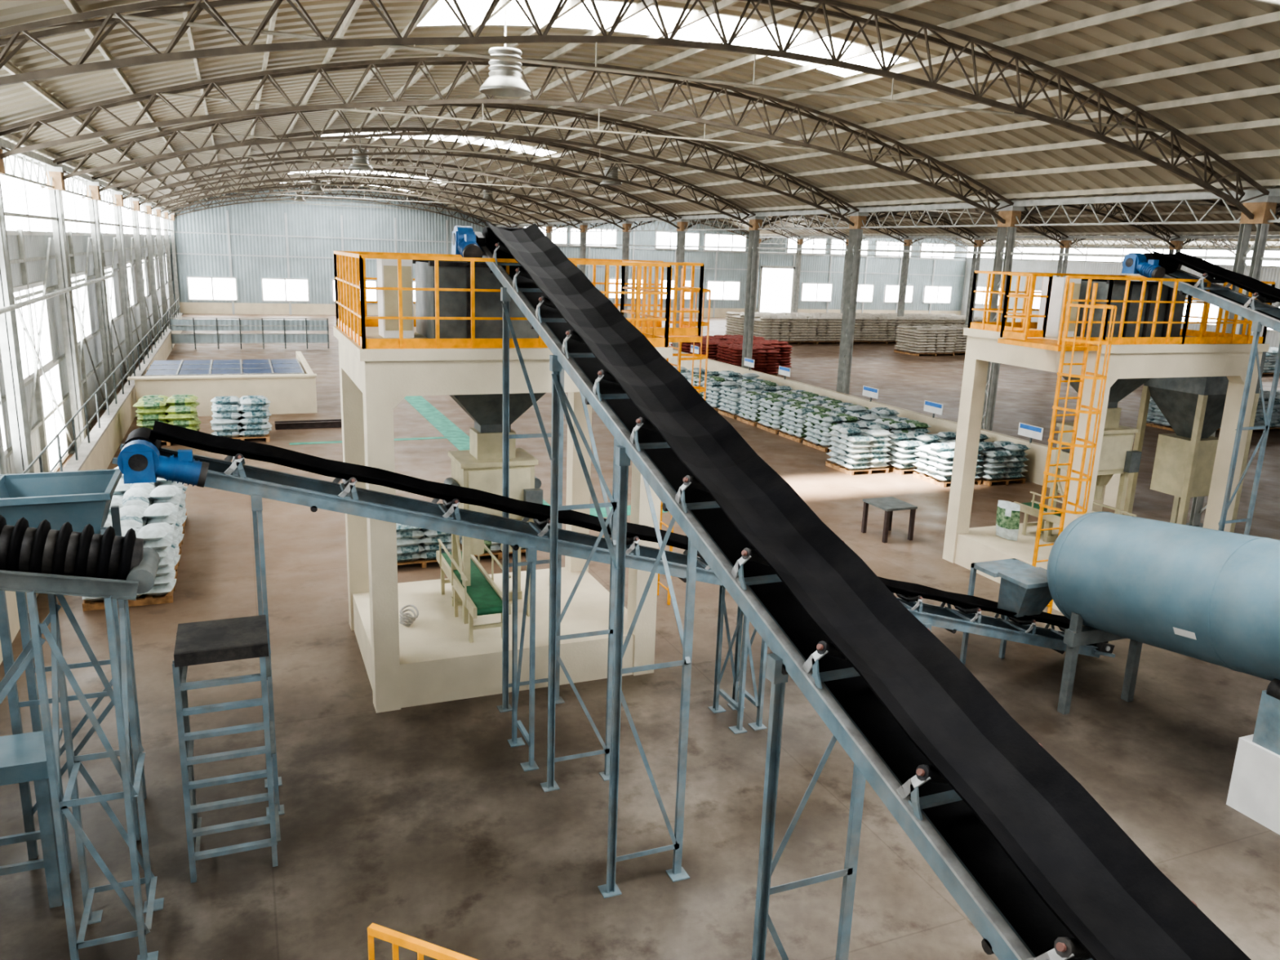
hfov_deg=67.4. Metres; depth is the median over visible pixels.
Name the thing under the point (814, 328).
stack
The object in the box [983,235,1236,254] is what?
roof truss
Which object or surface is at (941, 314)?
pallet
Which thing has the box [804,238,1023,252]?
roof truss
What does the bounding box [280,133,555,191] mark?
skylight
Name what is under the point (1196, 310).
window
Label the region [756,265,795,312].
door
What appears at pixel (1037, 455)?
wall
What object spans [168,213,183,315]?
steel column
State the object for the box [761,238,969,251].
roof truss
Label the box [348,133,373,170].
lamp
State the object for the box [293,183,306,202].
lamp
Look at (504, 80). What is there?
lamp
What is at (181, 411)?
pallet
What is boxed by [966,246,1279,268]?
window
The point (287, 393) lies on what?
wall
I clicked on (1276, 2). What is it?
skylight
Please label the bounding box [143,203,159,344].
steel column
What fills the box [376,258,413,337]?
electrical cabinet
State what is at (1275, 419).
pallet
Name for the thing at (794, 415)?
pallet
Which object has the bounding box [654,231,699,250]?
window
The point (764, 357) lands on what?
pallet
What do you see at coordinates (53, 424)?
window
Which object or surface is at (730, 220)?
roof truss
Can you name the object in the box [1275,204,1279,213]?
roof truss
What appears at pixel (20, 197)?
window
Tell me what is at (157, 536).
bags
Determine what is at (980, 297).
window
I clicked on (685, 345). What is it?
stack
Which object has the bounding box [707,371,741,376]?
pallet
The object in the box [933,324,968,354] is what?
stack
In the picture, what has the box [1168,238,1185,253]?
steel column
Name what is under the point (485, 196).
lamp
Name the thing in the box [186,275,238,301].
window
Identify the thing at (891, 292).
window
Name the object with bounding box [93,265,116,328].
window
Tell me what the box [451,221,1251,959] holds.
conveyor
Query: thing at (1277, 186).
roof
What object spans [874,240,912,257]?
window
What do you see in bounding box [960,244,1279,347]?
wall
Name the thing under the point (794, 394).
pallet
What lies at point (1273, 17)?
roof
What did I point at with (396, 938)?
guard railing
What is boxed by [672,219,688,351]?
steel column
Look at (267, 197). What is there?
roof truss
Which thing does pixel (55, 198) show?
steel column
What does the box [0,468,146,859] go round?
hopper
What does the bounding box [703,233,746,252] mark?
window
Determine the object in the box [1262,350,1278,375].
pallet
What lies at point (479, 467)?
machine
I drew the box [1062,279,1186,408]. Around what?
hopper
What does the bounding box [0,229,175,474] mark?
wall
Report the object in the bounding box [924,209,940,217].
lamp
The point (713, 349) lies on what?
pallet
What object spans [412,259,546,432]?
hopper
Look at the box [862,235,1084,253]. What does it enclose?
roof truss
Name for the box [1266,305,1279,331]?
window
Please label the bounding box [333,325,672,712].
concrete platform
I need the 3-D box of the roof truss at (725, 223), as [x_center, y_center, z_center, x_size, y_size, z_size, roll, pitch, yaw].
[-0.418,-23.478,87.103,25.635,3.121,0.630,-4,14,-22]
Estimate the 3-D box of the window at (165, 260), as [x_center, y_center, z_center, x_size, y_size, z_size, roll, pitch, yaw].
[-34.546,-15.572,70.189,0.140,2.100,4.900,-4,14,-22]
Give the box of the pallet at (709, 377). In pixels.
[685,374,727,396]
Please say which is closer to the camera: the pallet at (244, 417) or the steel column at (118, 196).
the pallet at (244, 417)
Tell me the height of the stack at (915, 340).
1.795 m
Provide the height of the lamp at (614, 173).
1.400 m
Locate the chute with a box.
[960,558,1052,664]
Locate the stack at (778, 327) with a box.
[753,315,802,344]
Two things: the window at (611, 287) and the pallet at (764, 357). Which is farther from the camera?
the window at (611, 287)
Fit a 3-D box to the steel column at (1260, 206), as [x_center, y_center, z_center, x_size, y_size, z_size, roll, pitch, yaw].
[13.566,-2.531,22.055,0.600,7.620,0.760,-4,14,-22]
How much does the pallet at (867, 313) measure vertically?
1.870 m
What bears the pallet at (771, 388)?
on the floor
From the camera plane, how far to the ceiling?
83.11 m
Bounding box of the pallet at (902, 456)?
[884,431,942,475]
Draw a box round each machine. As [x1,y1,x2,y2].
[444,427,542,623]
[1043,407,1142,542]
[1122,351,1266,533]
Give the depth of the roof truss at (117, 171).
36.06 m
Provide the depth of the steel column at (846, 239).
79.38 m
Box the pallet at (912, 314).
[895,313,943,316]
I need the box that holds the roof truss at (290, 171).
[107,145,681,229]
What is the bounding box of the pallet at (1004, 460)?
[977,440,1031,485]
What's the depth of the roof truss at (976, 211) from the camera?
56.83 m
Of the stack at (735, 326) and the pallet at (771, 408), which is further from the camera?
the stack at (735, 326)
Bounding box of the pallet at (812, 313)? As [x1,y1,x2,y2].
[798,312,842,315]
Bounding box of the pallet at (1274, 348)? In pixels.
[1268,346,1278,368]
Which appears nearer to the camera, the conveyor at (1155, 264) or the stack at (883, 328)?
the conveyor at (1155, 264)
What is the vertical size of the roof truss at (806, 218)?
3.121 m
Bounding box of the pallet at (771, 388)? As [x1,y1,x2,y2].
[760,384,793,392]
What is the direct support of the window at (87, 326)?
in the wall at (32, 257)
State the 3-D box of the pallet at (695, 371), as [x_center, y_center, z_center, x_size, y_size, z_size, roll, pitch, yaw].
[2.105,-4.144,40.879,1.428,1.252,1.458,-4,14,-22]
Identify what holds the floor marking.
on the floor
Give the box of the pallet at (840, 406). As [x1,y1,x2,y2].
[821,402,870,413]
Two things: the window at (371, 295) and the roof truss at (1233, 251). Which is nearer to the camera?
the roof truss at (1233, 251)
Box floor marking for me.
[288,395,667,516]
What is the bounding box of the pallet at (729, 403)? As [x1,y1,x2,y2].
[717,381,764,418]
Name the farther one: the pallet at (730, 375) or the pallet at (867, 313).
the pallet at (867, 313)
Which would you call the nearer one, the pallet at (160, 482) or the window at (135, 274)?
the pallet at (160, 482)
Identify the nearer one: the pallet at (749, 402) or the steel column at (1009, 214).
the steel column at (1009, 214)
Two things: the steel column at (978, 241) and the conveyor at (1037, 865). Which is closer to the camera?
the conveyor at (1037, 865)
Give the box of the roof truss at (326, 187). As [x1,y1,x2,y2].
[167,186,495,226]
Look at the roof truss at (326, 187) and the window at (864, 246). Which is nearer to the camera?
the roof truss at (326, 187)
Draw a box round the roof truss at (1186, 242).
[1178,235,1209,245]
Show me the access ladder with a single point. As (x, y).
(206, 642)
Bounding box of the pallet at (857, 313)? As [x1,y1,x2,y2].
[831,312,879,316]
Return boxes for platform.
[0,728,71,907]
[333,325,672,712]
[942,328,1269,612]
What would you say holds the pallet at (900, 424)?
on the floor
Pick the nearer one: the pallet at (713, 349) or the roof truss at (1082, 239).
the pallet at (713, 349)
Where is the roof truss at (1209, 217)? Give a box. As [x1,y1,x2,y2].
[504,186,1279,235]
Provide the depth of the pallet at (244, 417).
28.77 m
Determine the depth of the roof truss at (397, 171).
56.98 m
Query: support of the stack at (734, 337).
on the floor
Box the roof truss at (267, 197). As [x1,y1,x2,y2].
[161,181,519,227]
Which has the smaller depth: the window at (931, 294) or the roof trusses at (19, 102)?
the roof trusses at (19, 102)
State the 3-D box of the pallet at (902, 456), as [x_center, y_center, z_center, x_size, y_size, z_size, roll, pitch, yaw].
[7.874,-0.867,28.309,1.451,1.099,1.438,-4,14,-22]
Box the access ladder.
[172,614,280,882]
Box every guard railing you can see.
[333,250,711,604]
[367,922,478,959]
[968,271,1275,613]
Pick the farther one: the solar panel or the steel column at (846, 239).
the steel column at (846, 239)
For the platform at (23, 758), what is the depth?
8.61 m
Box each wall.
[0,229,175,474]
[0,297,182,664]
[127,351,317,416]
[167,184,968,317]
[668,345,1128,509]
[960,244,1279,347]
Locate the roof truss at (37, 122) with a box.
[0,57,1013,223]
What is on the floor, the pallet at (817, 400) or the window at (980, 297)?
the pallet at (817, 400)
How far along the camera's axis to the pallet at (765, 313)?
71.75 m
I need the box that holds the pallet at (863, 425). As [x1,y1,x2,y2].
[828,422,893,451]
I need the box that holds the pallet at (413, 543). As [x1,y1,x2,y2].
[395,523,451,568]
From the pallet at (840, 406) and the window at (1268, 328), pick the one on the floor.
the pallet at (840, 406)
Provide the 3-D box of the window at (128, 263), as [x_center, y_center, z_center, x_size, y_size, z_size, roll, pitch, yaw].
[-22.999,-8.670,42.927,0.140,2.100,4.900,-4,14,-22]
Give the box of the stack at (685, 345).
[670,335,724,353]
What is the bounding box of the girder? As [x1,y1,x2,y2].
[0,137,1279,267]
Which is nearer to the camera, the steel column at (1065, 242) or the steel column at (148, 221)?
the steel column at (148, 221)
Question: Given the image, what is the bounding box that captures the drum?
[1046,511,1279,835]
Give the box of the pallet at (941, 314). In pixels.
[925,313,965,317]
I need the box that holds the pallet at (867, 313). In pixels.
[863,312,911,316]
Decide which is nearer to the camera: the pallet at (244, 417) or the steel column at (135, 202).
the pallet at (244, 417)
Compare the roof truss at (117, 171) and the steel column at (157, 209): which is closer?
the roof truss at (117, 171)
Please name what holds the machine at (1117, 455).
on the concrete platform at (963, 545)
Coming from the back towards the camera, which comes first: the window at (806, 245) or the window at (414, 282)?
the window at (806, 245)
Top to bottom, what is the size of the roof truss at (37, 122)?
3.121 m
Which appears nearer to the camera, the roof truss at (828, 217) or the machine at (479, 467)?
the machine at (479, 467)
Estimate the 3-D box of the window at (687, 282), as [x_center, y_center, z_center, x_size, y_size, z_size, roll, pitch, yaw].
[3.384,-17.916,90.433,3.600,1.850,0.140,-4,14,-22]
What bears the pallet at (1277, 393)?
on the floor
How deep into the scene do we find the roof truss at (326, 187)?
77.39 m
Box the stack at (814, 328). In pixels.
[784,315,837,344]
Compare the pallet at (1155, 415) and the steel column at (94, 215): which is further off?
the pallet at (1155, 415)
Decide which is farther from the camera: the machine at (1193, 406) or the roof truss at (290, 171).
the roof truss at (290, 171)
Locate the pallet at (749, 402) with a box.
[736,391,784,426]
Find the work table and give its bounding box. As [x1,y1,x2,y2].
[861,496,917,542]
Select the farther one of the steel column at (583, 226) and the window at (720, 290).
the window at (720, 290)
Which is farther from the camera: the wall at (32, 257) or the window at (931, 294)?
the window at (931, 294)
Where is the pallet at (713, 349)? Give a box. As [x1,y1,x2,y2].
[688,339,742,360]
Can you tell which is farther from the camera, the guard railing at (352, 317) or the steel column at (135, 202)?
the steel column at (135, 202)
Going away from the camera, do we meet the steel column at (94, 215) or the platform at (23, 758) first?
the platform at (23, 758)
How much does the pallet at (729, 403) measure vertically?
1.252 m
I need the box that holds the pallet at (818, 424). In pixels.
[802,410,859,452]
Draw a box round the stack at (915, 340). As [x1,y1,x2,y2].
[893,324,956,355]
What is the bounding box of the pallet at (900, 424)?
[872,417,931,433]
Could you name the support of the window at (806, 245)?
in the wall at (250, 242)
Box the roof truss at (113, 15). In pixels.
[0,0,1269,219]
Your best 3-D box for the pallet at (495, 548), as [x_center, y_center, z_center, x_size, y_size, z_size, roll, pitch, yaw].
[-2.971,0.910,19.380,1.381,1.045,1.387,-4,14,-22]
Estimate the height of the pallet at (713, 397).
1.099 m
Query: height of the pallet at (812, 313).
1.870 m
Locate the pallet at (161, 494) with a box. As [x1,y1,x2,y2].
[112,480,184,553]
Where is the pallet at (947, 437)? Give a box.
[933,431,990,443]
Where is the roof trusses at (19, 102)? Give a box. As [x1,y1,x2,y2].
[0,0,1279,224]
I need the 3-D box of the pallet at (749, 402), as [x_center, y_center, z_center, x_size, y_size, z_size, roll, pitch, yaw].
[4.468,-2.662,35.343,1.450,1.098,1.456,-4,14,-22]
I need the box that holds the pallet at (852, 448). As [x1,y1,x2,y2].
[825,424,892,475]
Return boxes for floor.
[0,314,1279,959]
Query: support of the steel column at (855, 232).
on the floor
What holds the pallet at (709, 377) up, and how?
on the floor
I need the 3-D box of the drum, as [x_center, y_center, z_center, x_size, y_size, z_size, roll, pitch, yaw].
[7.739,2.154,10.219,1.731,3.602,7.869,-4,14,-22]
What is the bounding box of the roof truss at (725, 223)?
[512,218,749,238]
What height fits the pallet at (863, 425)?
1.099 m
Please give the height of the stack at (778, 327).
1.870 m
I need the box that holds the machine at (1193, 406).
[1122,351,1266,533]
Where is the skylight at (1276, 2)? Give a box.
[1248,0,1279,6]
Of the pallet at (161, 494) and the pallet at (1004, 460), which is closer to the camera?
the pallet at (161, 494)
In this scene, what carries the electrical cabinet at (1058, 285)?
on the concrete platform at (963, 545)
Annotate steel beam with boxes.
[275,418,342,429]
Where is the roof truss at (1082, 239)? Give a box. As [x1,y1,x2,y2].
[1068,235,1097,244]
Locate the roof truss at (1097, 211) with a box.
[762,203,1180,248]
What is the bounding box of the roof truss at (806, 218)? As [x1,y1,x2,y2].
[552,215,848,244]
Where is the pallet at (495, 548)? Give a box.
[459,518,525,559]
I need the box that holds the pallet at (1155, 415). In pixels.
[1146,395,1220,431]
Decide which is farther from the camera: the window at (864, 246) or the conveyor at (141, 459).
the window at (864, 246)
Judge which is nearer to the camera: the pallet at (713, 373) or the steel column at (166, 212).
the pallet at (713, 373)
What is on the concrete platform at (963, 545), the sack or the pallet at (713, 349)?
the sack
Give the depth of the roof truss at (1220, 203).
41.07 m
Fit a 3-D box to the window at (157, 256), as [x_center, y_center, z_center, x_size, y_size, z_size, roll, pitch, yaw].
[-31.659,-13.847,63.374,0.140,2.100,4.900,-4,14,-22]
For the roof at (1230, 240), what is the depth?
80.74 m
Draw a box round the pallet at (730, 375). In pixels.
[717,370,759,381]
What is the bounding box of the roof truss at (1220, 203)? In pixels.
[866,199,1279,226]
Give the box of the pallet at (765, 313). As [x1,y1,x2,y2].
[763,311,812,315]
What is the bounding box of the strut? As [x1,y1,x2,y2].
[502,303,690,664]
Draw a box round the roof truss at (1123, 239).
[911,235,1156,253]
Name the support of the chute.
on the floor
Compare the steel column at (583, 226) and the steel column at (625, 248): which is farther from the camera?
the steel column at (583, 226)
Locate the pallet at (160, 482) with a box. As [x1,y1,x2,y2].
[114,466,187,532]
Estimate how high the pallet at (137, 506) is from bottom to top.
1.255 m
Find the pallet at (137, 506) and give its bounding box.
[107,496,181,575]
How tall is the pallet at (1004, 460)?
1.099 m
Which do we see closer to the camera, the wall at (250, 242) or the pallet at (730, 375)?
the pallet at (730, 375)
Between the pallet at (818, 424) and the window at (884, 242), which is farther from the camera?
the window at (884, 242)
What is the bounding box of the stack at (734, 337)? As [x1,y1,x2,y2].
[713,334,764,340]
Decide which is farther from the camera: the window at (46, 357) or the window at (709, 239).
the window at (709, 239)
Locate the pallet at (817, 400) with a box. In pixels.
[795,395,842,405]
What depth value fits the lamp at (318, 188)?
56.42 m
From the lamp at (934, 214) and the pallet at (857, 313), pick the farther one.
the pallet at (857, 313)
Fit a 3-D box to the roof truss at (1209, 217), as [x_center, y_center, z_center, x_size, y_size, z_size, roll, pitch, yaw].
[17.575,-13.203,44.547,25.600,2.623,96.540,-4,14,-22]
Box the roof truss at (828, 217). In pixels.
[587,213,908,244]
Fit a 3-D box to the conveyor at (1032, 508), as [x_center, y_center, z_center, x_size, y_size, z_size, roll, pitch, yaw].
[8.462,0.868,18.774,0.630,0.945,2.650,-4,14,-22]
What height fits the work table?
0.770 m
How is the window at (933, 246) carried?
in the wall at (250, 242)
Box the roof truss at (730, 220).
[524,217,800,243]
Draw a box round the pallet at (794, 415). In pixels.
[778,403,832,442]
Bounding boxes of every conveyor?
[0,514,164,959]
[111,420,1115,815]
[435,538,511,642]
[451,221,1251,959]
[1013,490,1136,535]
[1121,250,1279,535]
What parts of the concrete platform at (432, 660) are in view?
hose coil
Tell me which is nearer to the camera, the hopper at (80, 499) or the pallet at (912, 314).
the hopper at (80, 499)
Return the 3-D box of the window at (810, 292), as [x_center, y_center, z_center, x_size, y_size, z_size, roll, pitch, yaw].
[17.713,-18.809,96.276,3.600,1.850,0.140,-4,14,-22]
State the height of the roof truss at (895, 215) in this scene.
3.121 m
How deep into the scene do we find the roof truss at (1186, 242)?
51.58 m
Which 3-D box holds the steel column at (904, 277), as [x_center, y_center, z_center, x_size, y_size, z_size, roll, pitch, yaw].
[19.911,-14.358,72.597,0.600,7.620,0.760,-4,14,-22]
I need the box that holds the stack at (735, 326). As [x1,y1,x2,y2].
[724,311,777,335]
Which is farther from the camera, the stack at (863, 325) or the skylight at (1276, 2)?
the stack at (863, 325)
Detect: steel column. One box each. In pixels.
[0,142,34,473]
[42,165,86,453]
[84,181,115,409]
[111,191,135,380]
[129,198,149,359]
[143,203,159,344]
[154,207,168,332]
[161,209,174,319]
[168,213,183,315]
[545,224,553,239]
[578,222,587,275]
[621,221,632,318]
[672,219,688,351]
[741,216,764,369]
[755,237,762,312]
[792,237,804,312]
[835,212,868,394]
[840,238,848,313]
[897,238,913,316]
[964,238,985,325]
[981,206,1024,431]
[1056,238,1073,277]
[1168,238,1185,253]
[1186,195,1279,527]
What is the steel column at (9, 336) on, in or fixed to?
on the floor
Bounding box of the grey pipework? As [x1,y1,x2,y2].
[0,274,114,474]
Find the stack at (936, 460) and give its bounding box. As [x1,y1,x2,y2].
[912,441,986,487]
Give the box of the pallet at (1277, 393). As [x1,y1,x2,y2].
[1258,389,1279,396]
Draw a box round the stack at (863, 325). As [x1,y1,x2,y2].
[819,315,872,343]
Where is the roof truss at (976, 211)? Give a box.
[687,208,1068,246]
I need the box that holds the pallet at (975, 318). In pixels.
[951,316,996,322]
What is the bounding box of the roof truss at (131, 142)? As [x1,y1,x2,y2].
[40,100,859,226]
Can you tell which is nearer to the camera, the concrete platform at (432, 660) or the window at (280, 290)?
the concrete platform at (432, 660)
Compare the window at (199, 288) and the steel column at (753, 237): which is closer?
the steel column at (753, 237)
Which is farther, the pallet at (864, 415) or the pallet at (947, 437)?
the pallet at (864, 415)
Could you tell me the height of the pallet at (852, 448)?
1.252 m
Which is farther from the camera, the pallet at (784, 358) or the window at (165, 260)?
the window at (165, 260)
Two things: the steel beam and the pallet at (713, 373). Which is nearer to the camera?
the steel beam
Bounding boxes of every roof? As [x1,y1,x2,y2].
[0,0,1279,224]
[506,185,1279,235]
[826,234,1279,248]
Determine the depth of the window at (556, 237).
85.02 m
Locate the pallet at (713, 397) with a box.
[700,380,739,410]
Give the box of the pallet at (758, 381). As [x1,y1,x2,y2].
[736,378,778,386]
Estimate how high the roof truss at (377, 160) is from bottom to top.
3.121 m
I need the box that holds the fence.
[168,317,328,349]
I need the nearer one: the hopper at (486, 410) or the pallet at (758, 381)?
the hopper at (486, 410)
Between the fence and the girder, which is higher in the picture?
the girder
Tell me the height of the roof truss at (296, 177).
3.121 m
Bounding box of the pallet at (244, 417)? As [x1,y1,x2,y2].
[209,395,271,441]
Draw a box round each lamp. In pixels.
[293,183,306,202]
[308,170,324,193]
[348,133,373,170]
[479,8,531,97]
[480,189,493,202]
[600,163,622,186]
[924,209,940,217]
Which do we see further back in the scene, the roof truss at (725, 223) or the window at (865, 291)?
the window at (865, 291)
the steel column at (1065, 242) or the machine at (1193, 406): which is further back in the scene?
the steel column at (1065, 242)
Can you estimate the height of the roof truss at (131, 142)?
3.121 m
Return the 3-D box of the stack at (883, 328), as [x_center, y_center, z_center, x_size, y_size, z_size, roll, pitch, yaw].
[17.718,-11.229,71.557,3.282,1.870,2.774,-4,14,-22]
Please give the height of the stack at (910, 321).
1.870 m
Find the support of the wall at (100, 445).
on the floor
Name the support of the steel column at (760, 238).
on the floor
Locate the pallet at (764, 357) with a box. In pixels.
[715,343,779,376]
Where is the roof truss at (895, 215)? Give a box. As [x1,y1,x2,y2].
[631,210,980,245]
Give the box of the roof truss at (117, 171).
[81,127,755,227]
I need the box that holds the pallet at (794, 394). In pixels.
[776,390,819,399]
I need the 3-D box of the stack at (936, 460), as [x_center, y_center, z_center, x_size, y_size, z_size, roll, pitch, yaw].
[8.666,-0.515,26.950,1.451,1.099,1.438,-4,14,-22]
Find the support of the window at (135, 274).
in the wall at (32, 257)
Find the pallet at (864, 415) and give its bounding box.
[844,405,900,422]
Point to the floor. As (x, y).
(424, 822)
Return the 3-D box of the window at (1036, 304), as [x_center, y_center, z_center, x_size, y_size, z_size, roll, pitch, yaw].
[39.211,-17.291,92.519,0.140,1.900,4.100,-4,14,-22]
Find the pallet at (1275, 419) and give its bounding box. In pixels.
[1253,392,1279,431]
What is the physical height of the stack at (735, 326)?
1.870 m
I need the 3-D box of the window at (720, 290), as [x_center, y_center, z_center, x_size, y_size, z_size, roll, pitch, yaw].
[8.006,-18.204,92.318,3.600,1.850,0.140,-4,14,-22]
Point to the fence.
(193, 324)
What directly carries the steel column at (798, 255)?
on the floor
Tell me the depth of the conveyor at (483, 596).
13.85 m
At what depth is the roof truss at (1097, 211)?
49.54 m
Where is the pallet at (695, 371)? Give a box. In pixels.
[674,366,710,379]
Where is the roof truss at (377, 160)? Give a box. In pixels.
[126,158,626,230]
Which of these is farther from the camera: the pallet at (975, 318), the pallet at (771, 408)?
the pallet at (975, 318)
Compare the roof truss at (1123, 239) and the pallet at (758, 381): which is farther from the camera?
the roof truss at (1123, 239)
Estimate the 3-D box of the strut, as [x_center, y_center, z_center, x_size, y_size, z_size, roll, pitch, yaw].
[-0.599,-0.197,10.265,0.785,3.082,4.015,-4,14,-22]
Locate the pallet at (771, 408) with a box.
[756,396,807,434]
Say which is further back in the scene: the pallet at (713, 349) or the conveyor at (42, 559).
the pallet at (713, 349)
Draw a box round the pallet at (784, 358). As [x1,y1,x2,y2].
[734,338,792,368]
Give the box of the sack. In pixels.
[995,500,1019,540]
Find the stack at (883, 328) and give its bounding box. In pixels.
[855,315,906,343]
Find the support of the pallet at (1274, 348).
on the floor
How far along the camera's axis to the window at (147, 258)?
54.47 m
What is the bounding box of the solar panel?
[143,359,304,376]
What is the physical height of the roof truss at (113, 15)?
3.121 m
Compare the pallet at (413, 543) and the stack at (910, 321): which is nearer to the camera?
the pallet at (413, 543)
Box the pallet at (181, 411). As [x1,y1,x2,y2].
[133,394,201,445]
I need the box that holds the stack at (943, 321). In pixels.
[919,315,965,325]
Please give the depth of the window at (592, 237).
86.33 m
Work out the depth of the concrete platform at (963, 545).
17.87 m
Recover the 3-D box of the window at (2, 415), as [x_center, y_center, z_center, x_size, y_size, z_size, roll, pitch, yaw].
[-12.412,-2.044,17.977,0.140,3.700,2.700,-4,14,-22]
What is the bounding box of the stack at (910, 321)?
[887,315,938,326]
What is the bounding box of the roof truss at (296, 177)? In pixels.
[151,175,547,231]
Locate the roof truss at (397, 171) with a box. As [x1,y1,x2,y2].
[140,168,582,231]
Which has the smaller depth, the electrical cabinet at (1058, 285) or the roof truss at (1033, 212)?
the electrical cabinet at (1058, 285)
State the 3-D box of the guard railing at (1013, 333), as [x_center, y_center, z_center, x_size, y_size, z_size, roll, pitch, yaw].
[8.514,-0.844,18.050,5.018,5.852,3.998,-4,14,-22]
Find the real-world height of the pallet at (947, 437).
1.099 m
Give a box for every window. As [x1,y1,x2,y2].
[0,150,168,236]
[0,386,8,456]
[13,280,53,383]
[38,360,68,471]
[70,271,92,346]
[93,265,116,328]
[116,260,134,313]
[133,257,147,302]
[146,255,157,294]
[155,253,164,288]
[164,252,168,283]
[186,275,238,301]
[261,277,309,302]
[331,279,377,302]
[413,280,415,301]
[524,225,568,245]
[568,226,617,247]
[608,278,642,299]
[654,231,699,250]
[657,279,690,300]
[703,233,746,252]
[705,280,740,300]
[786,238,826,254]
[800,282,832,302]
[829,238,869,256]
[857,284,874,302]
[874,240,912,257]
[883,284,914,302]
[919,242,955,259]
[922,285,952,303]
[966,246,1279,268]
[975,285,1000,306]
[1032,289,1041,309]
[1182,299,1219,325]
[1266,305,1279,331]
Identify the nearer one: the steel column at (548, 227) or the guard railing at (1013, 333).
the guard railing at (1013, 333)
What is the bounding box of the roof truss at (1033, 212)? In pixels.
[1020,205,1058,220]
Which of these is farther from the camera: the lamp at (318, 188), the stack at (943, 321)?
the stack at (943, 321)

